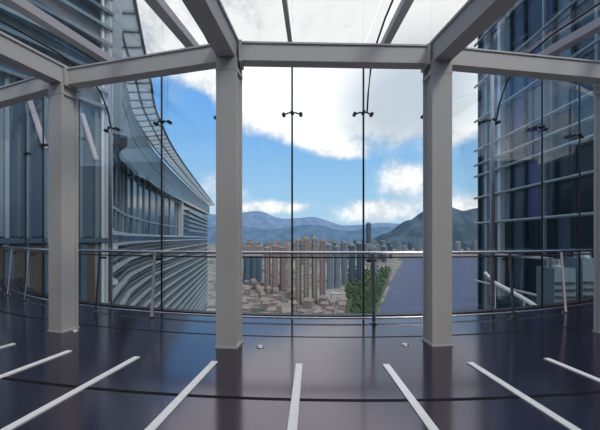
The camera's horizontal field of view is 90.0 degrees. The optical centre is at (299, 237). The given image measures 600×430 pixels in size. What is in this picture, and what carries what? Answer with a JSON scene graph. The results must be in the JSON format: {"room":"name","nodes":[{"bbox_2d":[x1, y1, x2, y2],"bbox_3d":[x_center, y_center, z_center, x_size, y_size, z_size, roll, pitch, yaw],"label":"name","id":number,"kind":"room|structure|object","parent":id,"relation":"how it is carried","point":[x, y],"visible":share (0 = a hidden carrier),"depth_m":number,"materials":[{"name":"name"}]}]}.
{"room":"glass skybridge","nodes":[
{"label":"glass skybridge","id":0,"kind":"room"},
{"bbox_2d":[0,278,599,429],"bbox_3d":[-0.132,1.475,3.874,28.784,0.350,11.748,0,0,0],"label":"floor","id":1,"kind":"structure","parent":0,"point":[346,384],"depth_m":2.88,"materials":[{"name":"stone"}]},
{"bbox_2d":[0,343,15,348],"bbox_3d":[-4.173,1.296,1.479,0.067,0.012,4.600,0,0,17],"label":"floor light line","id":2,"kind":"object","parent":1,"relation":"on","point":[11,344],"visible":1,"depth_m":3.60,"materials":[{"name":"white plastic"}]},
{"bbox_2d":[23,113,30,283],"bbox_3d":[-6.586,-0.870,7.215,0.340,4.280,0.105,0,0,36],"label":"support rod","id":3,"kind":"object","parent":1,"relation":"on","point":[25,153],"visible":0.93,"depth_m":7.20,"materials":[{"name":"metal"}]},
{"bbox_2d":[0,350,71,378],"bbox_3d":[-3.174,1.296,1.208,0.067,0.012,4.600,0,0,13],"label":"floor light line","id":4,"kind":"object","parent":1,"relation":"on","point":[66,351],"visible":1,"depth_m":3.06,"materials":[{"name":"white plastic"}]},
{"bbox_2d":[39,100,48,295],"bbox_3d":[-5.619,-0.870,6.577,0.340,4.280,0.105,0,0,31],"label":"support rod","id":5,"kind":"object","parent":1,"relation":"on","point":[42,144],"visible":0.92,"depth_m":6.56,"materials":[{"name":"metal"}]},
{"bbox_2d":[47,81,79,332],"bbox_3d":[-3.344,-0.420,4.247,0.270,3.440,0.250,0,0,17],"label":"steel column","id":6,"kind":"structure","parent":1,"relation":"on","point":[63,100],"depth_m":4.17,"materials":[{"name":"grey metal"}]},
{"bbox_2d":[0,77,48,107],"bbox_3d":[-4.539,-2.225,4.700,2.219,0.250,1.001,0,0,0],"label":"beam","id":7,"kind":"structure","parent":6,"relation":"attached to","point":[32,88],"depth_m":4.51,"materials":[{"name":"metal"}]},
{"bbox_2d":[0,31,67,83],"bbox_3d":[-3.999,-2.265,2.110,0.250,0.250,4.730,0,0,17],"label":"rafter","id":8,"kind":"object","parent":6,"relation":"on","point":[14,53],"visible":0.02,"depth_m":3.77,"materials":[{"name":"paint"}]},
{"bbox_2d":[0,356,139,429],"bbox_3d":[-2.161,1.296,1.001,0.066,0.012,4.600,0,0,10],"label":"floor light line","id":9,"kind":"object","parent":1,"relation":"on","point":[51,404],"visible":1,"depth_m":2.43,"materials":[{"name":"white plastic"}]},
{"bbox_2d":[103,84,119,306],"bbox_3d":[-3.524,-0.870,5.590,0.340,4.280,0.105,0,0,20],"label":"support rod","id":10,"kind":"object","parent":1,"relation":"on","point":[108,130],"visible":0.93,"depth_m":5.56,"materials":[{"name":"silver metal"}]},
{"bbox_2d":[0,19,111,127],"bbox_3d":[-4.554,-2.506,2.525,2.162,0.937,6.052,0,0,0],"label":"rod","id":11,"kind":"object","parent":10,"relation":"attached to","point":[2,21],"visible":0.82,"depth_m":4.64,"materials":[{"name":"metal"}]},
{"bbox_2d":[153,77,171,310],"bbox_3d":[-2.416,-0.870,5.251,0.340,4.280,0.105,0,0,14],"label":"support rod","id":12,"kind":"object","parent":1,"relation":"on","point":[161,120],"visible":0.94,"depth_m":5.23,"materials":[{"name":"metal"}]},
{"bbox_2d":[145,361,217,429],"bbox_3d":[-1.136,1.296,0.860,0.067,0.012,4.600,0,0,6],"label":"floor light line","id":13,"kind":"object","parent":1,"relation":"on","point":[167,411],"visible":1,"depth_m":2.40,"materials":[{"name":"white plastic"}]},
{"bbox_2d":[215,56,242,348],"bbox_3d":[-0.857,-0.420,3.646,0.270,3.440,0.250,0,0,6],"label":"steel column","id":14,"kind":"structure","parent":1,"relation":"on","point":[229,77],"depth_m":3.54,"materials":[{"name":"grey metal"}]},
{"bbox_2d":[64,44,216,91],"bbox_3d":[-2.100,-2.225,3.946,2.281,0.250,0.734,0,0,0],"label":"beam","id":15,"kind":"structure","parent":14,"relation":"attached to","point":[200,57],"depth_m":3.88,"materials":[{"name":"metal"}]},
{"bbox_2d":[182,0,239,64],"bbox_3d":[-1.095,-2.265,1.424,0.250,0.250,4.730,0,0,6],"label":"rafter","id":16,"kind":"object","parent":14,"relation":"on","point":[210,16],"visible":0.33,"depth_m":3.10,"materials":[{"name":"paint"}]},
{"bbox_2d":[239,39,429,72],"bbox_3d":[0.421,-2.225,3.682,2.302,0.250,0.264,0,0,0],"label":"beam","id":17,"kind":"structure","parent":14,"relation":"attached to","point":[251,53],"depth_m":3.62,"materials":[{"name":"metal"}]},
{"bbox_2d":[282,67,302,315],"bbox_3d":[-0.128,-0.870,4.898,0.340,4.280,0.105,0,0,3],"label":"support rod","id":18,"kind":"object","parent":1,"relation":"on","point":[291,112],"visible":0.93,"depth_m":4.88,"materials":[{"name":"metal"}]},
{"bbox_2d":[287,364,301,429],"bbox_3d":[-0.104,1.296,0.784,0.068,0.012,4.600,0,0,2],"label":"floor light line","id":19,"kind":"object","parent":1,"relation":"on","point":[294,407],"visible":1,"depth_m":2.38,"materials":[{"name":"white plastic"}]},
{"bbox_2d":[0,245,593,324],"bbox_3d":[0.103,0.753,6.926,18.482,1.095,4.848,0,0,0],"label":"glass railing","id":20,"kind":"object","parent":1,"relation":"on","point":[372,260],"visible":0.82,"depth_m":4.90,"materials":[{"name":"silver metal"}]},
{"bbox_2d":[17,277,593,316],"bbox_3d":[0.123,1.285,7.323,18.316,0.030,4.826,0,0,0],"label":"trim","id":21,"kind":"structure","parent":1,"relation":"on","point":[20,283],"depth_m":5.25,"materials":[{"name":"metal"}]},
{"bbox_2d":[352,69,373,315],"bbox_3d":[1.031,-0.870,4.886,0.340,4.280,0.105,0,0,-2],"label":"support rod","id":22,"kind":"object","parent":1,"relation":"on","point":[363,112],"visible":0.94,"depth_m":4.87,"materials":[{"name":"metal"}]},
{"bbox_2d":[366,0,393,111],"bbox_3d":[1.221,-2.505,1.660,0.299,0.937,6.408,0,0,0],"label":"rod","id":23,"kind":"object","parent":22,"relation":"attached to","point":[391,3],"visible":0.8,"depth_m":4.22,"materials":[{"name":"metal"}]},
{"bbox_2d":[383,364,438,429],"bbox_3d":[0.931,1.296,0.774,0.067,0.012,4.600,0,0,-1],"label":"floor light line","id":24,"kind":"object","parent":1,"relation":"on","point":[419,410],"visible":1,"depth_m":2.38,"materials":[{"name":"white plastic"}]},
{"bbox_2d":[422,59,452,346],"bbox_3d":[1.699,-0.420,3.718,0.270,3.440,0.250,0,0,-5],"label":"steel column","id":25,"kind":"structure","parent":1,"relation":"on","point":[437,78],"depth_m":3.60,"materials":[{"name":"grey metal"}]},
{"bbox_2d":[429,0,518,62],"bbox_3d":[2.068,-2.265,1.514,0.250,0.250,4.730,0,0,-9],"label":"rafter","id":26,"kind":"object","parent":25,"relation":"on","point":[474,17],"visible":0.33,"depth_m":3.12,"materials":[{"name":"paint"}]},
{"bbox_2d":[481,75,500,311],"bbox_3d":[3.326,-0.870,5.195,0.340,4.280,0.105,0,0,-13],"label":"support rod","id":27,"kind":"object","parent":1,"relation":"on","point":[492,120],"visible":0.91,"depth_m":5.16,"materials":[{"name":"silver metal"}]},
{"bbox_2d":[496,2,599,119],"bbox_3d":[4.127,-2.505,2.063,1.510,0.937,6.243,0,0,0],"label":"rod","id":28,"kind":"object","parent":27,"relation":"attached to","point":[597,4],"visible":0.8,"depth_m":4.30,"materials":[{"name":"metal"}]},
{"bbox_2d":[467,362,580,429],"bbox_3d":[1.964,1.296,0.830,0.067,0.012,4.600,0,0,-5],"label":"floor light line","id":29,"kind":"object","parent":1,"relation":"on","point":[562,421],"visible":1,"depth_m":2.40,"materials":[{"name":"white plastic"}]},
{"bbox_2d":[532,79,548,306],"bbox_3d":[4.441,-0.870,5.512,0.340,4.280,0.105,0,0,-19],"label":"support rod","id":30,"kind":"object","parent":1,"relation":"on","point":[542,127],"visible":0.91,"depth_m":5.49,"materials":[{"name":"metal"}]},
{"bbox_2d":[544,358,599,382],"bbox_3d":[2.991,1.296,0.952,0.068,0.012,4.600,0,0,-9],"label":"floor light line","id":31,"kind":"object","parent":1,"relation":"on","point":[547,359],"visible":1,"depth_m":2.94,"materials":[{"name":"white plastic"}]},
{"bbox_2d":[571,85,584,301],"bbox_3d":[5.520,-0.870,5.934,0.340,4.280,0.105,0,0,-24],"label":"support rod","id":32,"kind":"object","parent":1,"relation":"on","point":[579,135],"visible":1,"depth_m":5.92,"materials":[{"name":"metal"}]},
{"bbox_2d":[592,84,599,332],"bbox_3d":[4.229,-0.420,4.088,0.270,3.440,0.250,0,0,-16],"label":"steel column","id":33,"kind":"structure","parent":1,"relation":"on","point":[596,93],"depth_m":4.13,"materials":[{"name":"grey metal"}]},
{"bbox_2d":[452,47,599,86],"bbox_3d":[2.964,-2.225,3.903,2.301,0.250,0.531,0,0,0],"label":"beam","id":34,"kind":"structure","parent":33,"relation":"attached to","point":[469,60],"depth_m":3.84,"materials":[{"name":"metal"}]},
{"bbox_3d":[-0.143,-3.060,3.843,28.757,0.200,11.660,0,0,0],"label":"ceiling","id":35,"kind":"structure","parent":0,"visible":0},
{"bbox_2d":[0,0,114,61],"bbox_3d":[-4.063,-2.970,2.215,2.180,0.180,6.545,0,0,0],"label":"roof beam","id":36,"kind":"structure","parent":35,"relation":"attached to","point":[23,7],"depth_m":4.20,"materials":[{"name":"metal"}]},
{"bbox_2d":[144,0,198,47],"bbox_3d":[-2.174,-2.970,1.751,1.354,0.180,6.731,0,0,0],"label":"roof beam","id":37,"kind":"structure","parent":35,"relation":"attached to","point":[161,8],"depth_m":4.06,"materials":[{"name":"metal"}]},
{"bbox_2d":[282,0,291,41],"bbox_3d":[-0.322,-2.990,1.531,0.452,0.140,6.804,0,0,0],"label":"roof beam","id":38,"kind":"structure","parent":35,"relation":"attached to","point":[284,2],"depth_m":4.06,"materials":[{"name":"metal"}]},
{"bbox_2d":[381,0,413,43],"bbox_3d":[1.475,-2.980,1.532,0.508,0.160,6.807,0,0,0],"label":"roof beam","id":39,"kind":"structure","parent":35,"relation":"attached to","point":[404,6],"depth_m":4.05,"materials":[{"name":"metal"}]},
{"bbox_2d":[537,17,599,55],"bbox_3d":[4.737,-2.970,2.076,1.976,0.180,6.602,0,0,0],"label":"roof beam","id":40,"kind":"structure","parent":35,"relation":"attached to","point":[593,27],"depth_m":4.42,"materials":[{"name":"metal"}]},
{"label":"outside","id":41,"kind":"structure","parent":0,"visible":0},
{"bbox_2d":[207,244,477,313],"bbox_3d":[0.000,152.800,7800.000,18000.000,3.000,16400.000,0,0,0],"label":"ground","id":42,"kind":"structure","parent":41,"point":[394,263],"depth_m":1093.65,"materials":[{"name":"grey concrete"}]},
{"bbox_2d":[0,0,113,302],"bbox_3d":[-14.904,55.300,11.230,12.191,192.000,6.440,0,0,0],"label":"tower","id":43,"kind":"structure","parent":42,"relation":"on","point":[90,19],"depth_m":12.19,"materials":[{"name":"blue glass"}]},
{"bbox_2d":[112,0,214,310],"bbox_3d":[-30.529,68.136,75.538,42.942,166.328,121.396,0,0,0],"label":"building","id":44,"kind":"structure","parent":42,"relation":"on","point":[136,166],"depth_m":43.91,"materials":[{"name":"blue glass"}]},
{"bbox_2d":[242,304,251,311],"bbox_3d":[-104.112,140.510,585.141,18.039,21.581,14.031,0,0,3],"label":"house","id":45,"kind":"structure","parent":42,"relation":"on","point":[245,308],"depth_m":579.84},
{"bbox_2d":[245,286,250,294],"bbox_3d":[-138.713,139.898,796.698,15.206,22.804,11.827,0,0,4],"label":"house","id":46,"kind":"structure","parent":42,"relation":"on","point":[247,288],"depth_m":791.97,"materials":[{"name":"beige concrete"}]},
{"bbox_2d":[246,245,251,254],"bbox_3d":[-345.287,100.313,2028.602,38.678,101.975,32.728,0,0,-24],"label":"distant high rise","id":47,"kind":"structure","parent":42,"relation":"on","point":[248,247],"depth_m":2016.44,"materials":[{"name":"concrete"}]},
{"bbox_2d":[248,297,253,301],"bbox_3d":[-117.647,146.349,715.315,17.302,9.902,13.457,0,0,-9],"label":"house","id":48,"kind":"structure","parent":42,"relation":"on","point":[250,299],"depth_m":710.35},
{"bbox_2d":[243,254,261,283],"bbox_3d":[-156.667,102.317,1000.000,58.367,97.967,58.367,0,0,4],"label":"residential tower","id":49,"kind":"structure","parent":42,"relation":"on","point":[252,267],"depth_m":980.82,"materials":[{"name":"concrete"}]},
{"bbox_2d":[251,280,258,287],"bbox_3d":[-136.380,140.252,911.003,20.081,22.097,15.619,0,0,34],"label":"house","id":50,"kind":"structure","parent":42,"relation":"on","point":[253,282],"depth_m":906.55,"materials":[{"name":"beige concrete"}]},
{"bbox_2d":[254,246,260,254],"bbox_3d":[-239.714,97.024,1694.358,33.319,108.552,28.193,0,0,5],"label":"distant high rise","id":51,"kind":"structure","parent":42,"relation":"on","point":[256,248],"depth_m":1685.21,"materials":[{"name":"concrete"}]},
{"bbox_2d":[257,286,264,292],"bbox_3d":[-107.681,142.014,826.064,22.036,18.572,17.139,0,0,-5],"label":"house","id":52,"kind":"structure","parent":42,"relation":"on","point":[258,287],"depth_m":821.31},
{"bbox_2d":[259,292,265,298],"bbox_3d":[-90.040,140.704,722.137,13.061,21.192,10.159,0,0,-33],"label":"house","id":53,"kind":"structure","parent":42,"relation":"on","point":[262,294],"depth_m":718.81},
{"bbox_2d":[260,297,267,307],"bbox_3d":[-78.737,140.574,658.306,17.799,21.452,13.844,0,0,-5],"label":"house","id":54,"kind":"structure","parent":42,"relation":"on","point":[262,299],"depth_m":653.37,"materials":[{"name":"beige concrete"}]},
{"bbox_2d":[262,300,271,311],"bbox_3d":[-68.572,140.291,622.208,16.780,22.018,13.051,0,0,25],"label":"house","id":55,"kind":"structure","parent":42,"relation":"on","point":[266,303],"depth_m":618.14,"materials":[{"name":"beige concrete"}]},
{"bbox_2d":[264,246,270,291],"bbox_3d":[-92.083,86.983,850.000,17.510,128.633,17.510,0,0,-1],"label":"residential tower","id":56,"kind":"structure","parent":42,"relation":"on","point":[267,261],"depth_m":845.11,"materials":[{"name":"concrete"}]},
{"bbox_2d":[266,286,270,293],"bbox_3d":[-85.618,141.140,817.884,14.411,20.320,11.209,0,0,-29],"label":"house","id":57,"kind":"structure","parent":42,"relation":"on","point":[268,288],"depth_m":814.02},
{"bbox_2d":[267,307,275,312],"bbox_3d":[-55.305,142.877,583.615,18.484,16.846,14.377,0,0,-13],"label":"house","id":58,"kind":"structure","parent":42,"relation":"on","point":[269,309],"depth_m":578.71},
{"bbox_2d":[272,244,277,291],"bbox_3d":[-70.000,84.050,840.000,17.304,134.500,17.304,0,0,2],"label":"residential tower","id":59,"kind":"structure","parent":42,"relation":"on","point":[274,247],"depth_m":835.06,"materials":[{"name":"concrete"}]},
{"bbox_2d":[273,294,280,300],"bbox_3d":[-56.386,143.583,732.967,19.339,15.433,15.041,0,0,-9],"label":"house","id":60,"kind":"structure","parent":42,"relation":"on","point":[275,296],"depth_m":727.11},
{"bbox_2d":[277,303,282,311],"bbox_3d":[-40.982,142.453,614.261,13.625,17.695,10.597,0,0,7],"label":"house","id":61,"kind":"structure","parent":42,"relation":"on","point":[279,305],"depth_m":610.20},
{"bbox_2d":[280,246,285,290],"bbox_3d":[-48.733,87.117,860.000,17.716,128.367,17.716,0,0,7],"label":"residential tower","id":62,"kind":"structure","parent":42,"relation":"on","point":[282,248],"depth_m":854.23,"materials":[{"name":"concrete"}]},
{"bbox_2d":[279,307,290,312],"bbox_3d":[-26.158,139.951,554.715,22.382,22.698,17.408,0,0,-30],"label":"house","id":63,"kind":"structure","parent":42,"relation":"on","point":[287,309],"depth_m":550.32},
{"bbox_2d":[281,304,290,307],"bbox_3d":[-26.373,140.172,588.420,18.075,22.256,14.059,0,0,11],"label":"house","id":64,"kind":"structure","parent":42,"relation":"on","point":[283,305],"depth_m":584.96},
{"bbox_2d":[285,241,290,261],"bbox_3d":[-77.973,86.674,1885.853,35.707,129.251,30.214,0,0,6],"label":"distant high rise","id":65,"kind":"structure","parent":42,"relation":"on","point":[286,242],"depth_m":1871.29,"materials":[{"name":"concrete"}]},
{"bbox_2d":[286,290,290,296],"bbox_3d":[-26.407,142.036,772.595,17.616,18.529,13.702,0,0,7],"label":"house","id":66,"kind":"structure","parent":42,"relation":"on","point":[288,292],"depth_m":767.41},
{"bbox_2d":[287,243,290,288],"bbox_3d":[-28.667,82.817,860.000,16.240,136.967,16.240,0,0,0],"label":"residential tower","id":67,"kind":"structure","parent":42,"relation":"on","point":[289,244],"depth_m":853.82,"materials":[{"name":"concrete"}]},
{"bbox_2d":[287,300,296,310],"bbox_3d":[-15.991,140.283,625.094,20.124,22.035,15.652,0,0,-4],"label":"house","id":68,"kind":"structure","parent":42,"relation":"on","point":[289,301],"depth_m":618.90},
{"bbox_2d":[295,237,301,303],"bbox_3d":[-3.450,74.500,690.000,14.214,153.600,14.214,0,0,3],"label":"residential tower","id":69,"kind":"structure","parent":42,"relation":"on","point":[298,242],"depth_m":685.89,"materials":[{"name":"concrete"}]},
{"bbox_2d":[300,309,307,312],"bbox_3d":[7.214,144.690,584.045,15.097,13.219,11.742,0,0,24],"label":"house","id":70,"kind":"structure","parent":42,"relation":"on","point":[301,310],"depth_m":580.69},
{"bbox_2d":[303,236,309,298],"bbox_3d":[14.733,73.383,680.000,13.541,155.833,13.541,0,0,6],"label":"residential tower","id":71,"kind":"structure","parent":42,"relation":"on","point":[306,241],"depth_m":675.92,"materials":[{"name":"concrete"}]},
{"bbox_2d":[303,297,313,308],"bbox_3d":[18.743,139.853,650.231,21.340,22.894,16.598,0,0,25],"label":"house","id":72,"kind":"structure","parent":42,"relation":"on","point":[308,302],"depth_m":645.28,"materials":[{"name":"beige concrete"}]},
{"bbox_2d":[311,236,317,302],"bbox_3d":[33.833,73.317,700.000,13.939,155.967,13.939,0,0,-2],"label":"residential tower","id":73,"kind":"structure","parent":42,"relation":"on","point":[314,241],"depth_m":696.01,"materials":[{"name":"concrete"}]},
{"bbox_2d":[309,309,322,313],"bbox_3d":[31.742,144.832,580.589,21.823,12.936,16.973,0,0,-34],"label":"house","id":74,"kind":"structure","parent":42,"relation":"on","point":[317,311],"depth_m":576.66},
{"bbox_2d":[319,238,325,294],"bbox_3d":[54.000,75.650,720.000,14.338,151.300,14.338,0,0,7],"label":"residential tower","id":75,"kind":"structure","parent":42,"relation":"on","point":[322,241],"depth_m":714.61,"materials":[{"name":"concrete"}]},
{"bbox_2d":[319,295,328,304],"bbox_3d":[53.488,140.304,681.032,19.140,21.993,14.887,0,0,29],"label":"house","id":76,"kind":"structure","parent":42,"relation":"on","point":[321,297],"depth_m":677.74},
{"bbox_2d":[320,301,329,308],"bbox_3d":[53.308,143.466,642.076,17.785,15.668,13.833,0,0,25],"label":"house","id":77,"kind":"structure","parent":42,"relation":"on","point":[323,304],"depth_m":638.00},
{"bbox_2d":[325,242,328,261],"bbox_3d":[162.555,89.709,1881.530,35.599,123.183,30.122,0,0,-1],"label":"distant high rise","id":78,"kind":"structure","parent":42,"relation":"on","point":[326,243],"depth_m":1869.92,"materials":[{"name":"concrete"}]},
{"bbox_2d":[327,243,332,288],"bbox_3d":[90.000,83.150,900.000,18.540,136.300,18.540,0,0,7],"label":"residential tower","id":79,"kind":"structure","parent":42,"relation":"on","point":[329,246],"depth_m":893.15,"materials":[{"name":"concrete"}]},
{"bbox_2d":[326,306,334,313],"bbox_3d":[61.450,144.602,605.491,16.711,13.397,12.998,0,0,15],"label":"house","id":80,"kind":"structure","parent":42,"relation":"on","point":[331,309],"depth_m":600.88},
{"bbox_2d":[328,299,335,306],"bbox_3d":[69.746,143.036,658.199,15.170,16.528,11.799,0,0,-30],"label":"house","id":81,"kind":"structure","parent":42,"relation":"on","point":[332,302],"depth_m":654.32,"materials":[{"name":"beige concrete"}]},
{"bbox_2d":[334,245,339,287],"bbox_3d":[113.467,86.383,920.000,18.952,129.833,18.952,0,0,1],"label":"residential tower","id":82,"kind":"structure","parent":42,"relation":"on","point":[336,248],"depth_m":913.67,"materials":[{"name":"concrete"}]},
{"bbox_2d":[330,291,345,303],"bbox_3d":[88.667,137.800,700.000,34.000,27.000,26.000,0,0,0],"label":"office block","id":83,"kind":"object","parent":42,"relation":"on","point":[334,295],"visible":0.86,"depth_m":688.07,"materials":[{"name":"concrete"}]},
{"bbox_2d":[338,301,345,312],"bbox_3d":[85.758,140.015,613.037,16.574,22.570,12.891,0,0,7],"label":"house","id":84,"kind":"structure","parent":42,"relation":"on","point":[341,304],"depth_m":607.89,"materials":[{"name":"beige concrete"}]},
{"bbox_2d":[338,297,347,305],"bbox_3d":[96.173,141.959,674.826,20.913,18.683,16.266,0,0,2],"label":"house","id":85,"kind":"structure","parent":42,"relation":"on","point":[345,299],"depth_m":668.78,"materials":[{"name":"beige concrete"}]},
{"bbox_2d":[341,241,347,284],"bbox_3d":[145.367,80.550,980.000,20.188,141.500,20.188,0,0,7],"label":"residential tower","id":86,"kind":"structure","parent":42,"relation":"on","point":[344,245],"depth_m":973.42,"materials":[{"name":"concrete"}]},
{"bbox_2d":[349,244,354,281],"bbox_3d":[182.000,86.150,1050.000,21.630,130.300,21.630,0,0,7],"label":"residential tower","id":87,"kind":"structure","parent":42,"relation":"on","point":[351,247],"depth_m":1041.66,"materials":[{"name":"concrete"}]},
{"bbox_2d":[357,242,361,279],"bbox_3d":[220.000,82.983,1100.000,22.660,136.633,22.660,0,0,1],"label":"residential tower","id":88,"kind":"structure","parent":42,"relation":"on","point":[359,244],"depth_m":1091.51,"materials":[{"name":"concrete"}]},
{"bbox_2d":[364,244,366,259],"bbox_3d":[452.430,94.672,2047.498,24.749,113.255,20.941,0,0,-2],"label":"distant high rise","id":89,"kind":"structure","parent":42,"relation":"on","point":[365,245],"depth_m":2041.21,"materials":[{"name":"concrete"}]},
{"bbox_2d":[366,222,370,243],"bbox_3d":[548.000,11.650,2400.000,37.080,279.300,37.080,0,0,-5],"label":"residential tower","id":90,"kind":"structure","parent":42,"relation":"on","point":[368,224],"depth_m":2388.75,"materials":[{"name":"concrete"}]},
{"bbox_2d":[371,246,376,272],"bbox_3d":[308.333,92.317,1250.000,25.750,117.967,25.750,0,0,6],"label":"residential tower","id":91,"kind":"structure","parent":42,"relation":"on","point":[373,248],"depth_m":1240.17,"materials":[{"name":"concrete"}]},
{"bbox_2d":[376,244,379,259],"bbox_3d":[541.699,95.924,2085.996,31.929,110.753,27.017,0,0,-20],"label":"distant high rise","id":92,"kind":"structure","parent":42,"relation":"on","point":[378,245],"depth_m":2074.37,"materials":[{"name":"concrete"}]},
{"bbox_2d":[382,246,385,261],"bbox_3d":[523.900,100.859,1866.708,21.892,100.882,18.524,0,0,-23],"label":"distant high rise","id":93,"kind":"structure","parent":42,"relation":"on","point":[383,247],"depth_m":1859.00,"materials":[{"name":"concrete"}]},
{"bbox_2d":[389,245,391,258],"bbox_3d":[668.885,102.385,2213.125,24.639,97.830,20.849,0,0,-28],"label":"distant high rise","id":94,"kind":"structure","parent":42,"relation":"on","point":[390,246],"depth_m":2206.00,"materials":[{"name":"concrete"}]},
{"bbox_2d":[396,242,400,250],"bbox_3d":[1014.692,94.020,3091.265,49.124,114.561,41.567,0,0,-10],"label":"distant high rise","id":95,"kind":"structure","parent":42,"relation":"on","point":[398,244],"depth_m":3075.46,"materials":[{"name":"concrete"}]},
{"bbox_2d":[408,242,411,249],"bbox_3d":[1387.390,99.091,3778.820,47.403,104.417,40.110,0,0,4],"label":"distant high rise","id":96,"kind":"structure","parent":42,"relation":"on","point":[409,243],"depth_m":3762.16,"materials":[{"name":"concrete"}]},
{"bbox_2d":[454,242,459,250],"bbox_3d":[1649.083,98.367,3152.604,51.348,105.866,43.448,0,0,-1],"label":"distant high rise","id":97,"kind":"structure","parent":42,"relation":"on","point":[456,244],"depth_m":3139.95,"materials":[{"name":"concrete"}]},
{"bbox_2d":[463,243,466,250],"bbox_3d":[1783.533,101.535,3237.751,35.150,99.531,29.742,0,0,-16],"label":"distant high rise","id":98,"kind":"structure","parent":42,"relation":"on","point":[464,244],"depth_m":3225.41,"materials":[{"name":"concrete"}]},
{"bbox_2d":[473,241,477,250],"bbox_3d":[1912.282,91.074,3270.340,42.974,120.452,36.363,0,0,0],"label":"distant high rise","id":99,"kind":"structure","parent":42,"relation":"on","point":[475,243],"depth_m":3256.27,"materials":[{"name":"concrete"}]},
{"bbox_2d":[473,0,599,309],"bbox_3d":[34.520,46.300,30.750,18.960,210.000,25.780,0,0,0],"label":"tower","id":100,"kind":"structure","parent":42,"relation":"on","point":[527,23],"depth_m":33.59,"materials":[{"name":"blue glass"}]},
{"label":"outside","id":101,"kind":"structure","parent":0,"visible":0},
{"bbox_2d":[489,296,535,307],"bbox_3d":[16.550,3.550,12.800,18.500,0.500,8.400,0,0,0],"label":"terrace","id":102,"kind":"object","parent":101,"point":[501,301],"visible":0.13,"depth_m":16.01,"materials":[{"name":"grey concrete"}]},
{"bbox_2d":[483,271,536,307],"bbox_3d":[7.407,2.298,9.864,0.525,2.001,3.767,0,0,0],"label":"rail","id":103,"kind":"object","parent":102,"relation":"on","point":[524,299],"visible":0.35,"depth_m":10.62,"materials":[{"name":"metal"}]},
{"bbox_2d":[536,258,575,304],"bbox_3d":[11.400,2.100,13.370,0.900,2.400,1.060,0,0,0],"label":"ventilation unit","id":104,"kind":"object","parent":102,"relation":"on","point":[552,277],"visible":0.76,"depth_m":13.01,"materials":[{"name":"silver metal"}]},
{"bbox_2d":[563,252,593,298],"bbox_3d":[12.800,1.900,13.570,0.900,2.800,1.060,0,0,0],"label":"ventilation unit","id":105,"kind":"object","parent":102,"relation":"on","point":[587,262],"visible":0.45,"depth_m":13.10,"materials":[{"name":"silver metal"}]},
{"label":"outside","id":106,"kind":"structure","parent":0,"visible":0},
{"bbox_2d":[365,207,477,248],"bbox_3d":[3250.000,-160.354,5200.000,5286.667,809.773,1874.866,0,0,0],"label":"hill","id":107,"kind":"structure","parent":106,"point":[464,230],"depth_m":4779.67,"materials":[{"name":"green plant"}]},
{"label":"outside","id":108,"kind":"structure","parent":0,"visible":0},
{"bbox_2d":[207,225,393,243],"bbox_3d":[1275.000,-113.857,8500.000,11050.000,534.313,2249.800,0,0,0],"label":"hills","id":109,"kind":"structure","parent":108,"point":[262,235],"depth_m":7958.65,"materials":[{"name":"blue"}]},
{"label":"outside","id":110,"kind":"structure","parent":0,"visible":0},
{"bbox_2d":[345,270,391,313],"bbox_3d":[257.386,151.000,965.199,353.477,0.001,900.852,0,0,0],"label":"lawn","id":111,"kind":"structure","parent":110,"point":[349,302],"depth_m":862.83,"materials":[{"name":"green plant"}]},
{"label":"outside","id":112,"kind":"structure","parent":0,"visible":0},
{"bbox_2d":[207,211,399,230],"bbox_3d":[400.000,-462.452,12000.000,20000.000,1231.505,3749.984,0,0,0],"label":"mountains","id":113,"kind":"structure","parent":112,"point":[255,219],"depth_m":8883.94,"materials":[{"name":"blue"}]},
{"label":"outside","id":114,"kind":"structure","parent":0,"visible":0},
{"bbox_2d":[379,255,477,312],"bbox_3d":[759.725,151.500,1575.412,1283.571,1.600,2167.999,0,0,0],"label":"river","id":115,"kind":"structure","parent":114,"point":[404,294],"depth_m":913.33,"materials":[{"name":"liquid"}]},
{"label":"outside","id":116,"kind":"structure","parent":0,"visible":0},
{"bbox_2d":[325,262,337,313],"bbox_3d":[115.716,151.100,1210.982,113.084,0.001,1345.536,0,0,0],"label":"road","id":117,"kind":"structure","parent":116,"point":[333,289],"depth_m":847.38,"materials":[{"name":"grey asphalt"}]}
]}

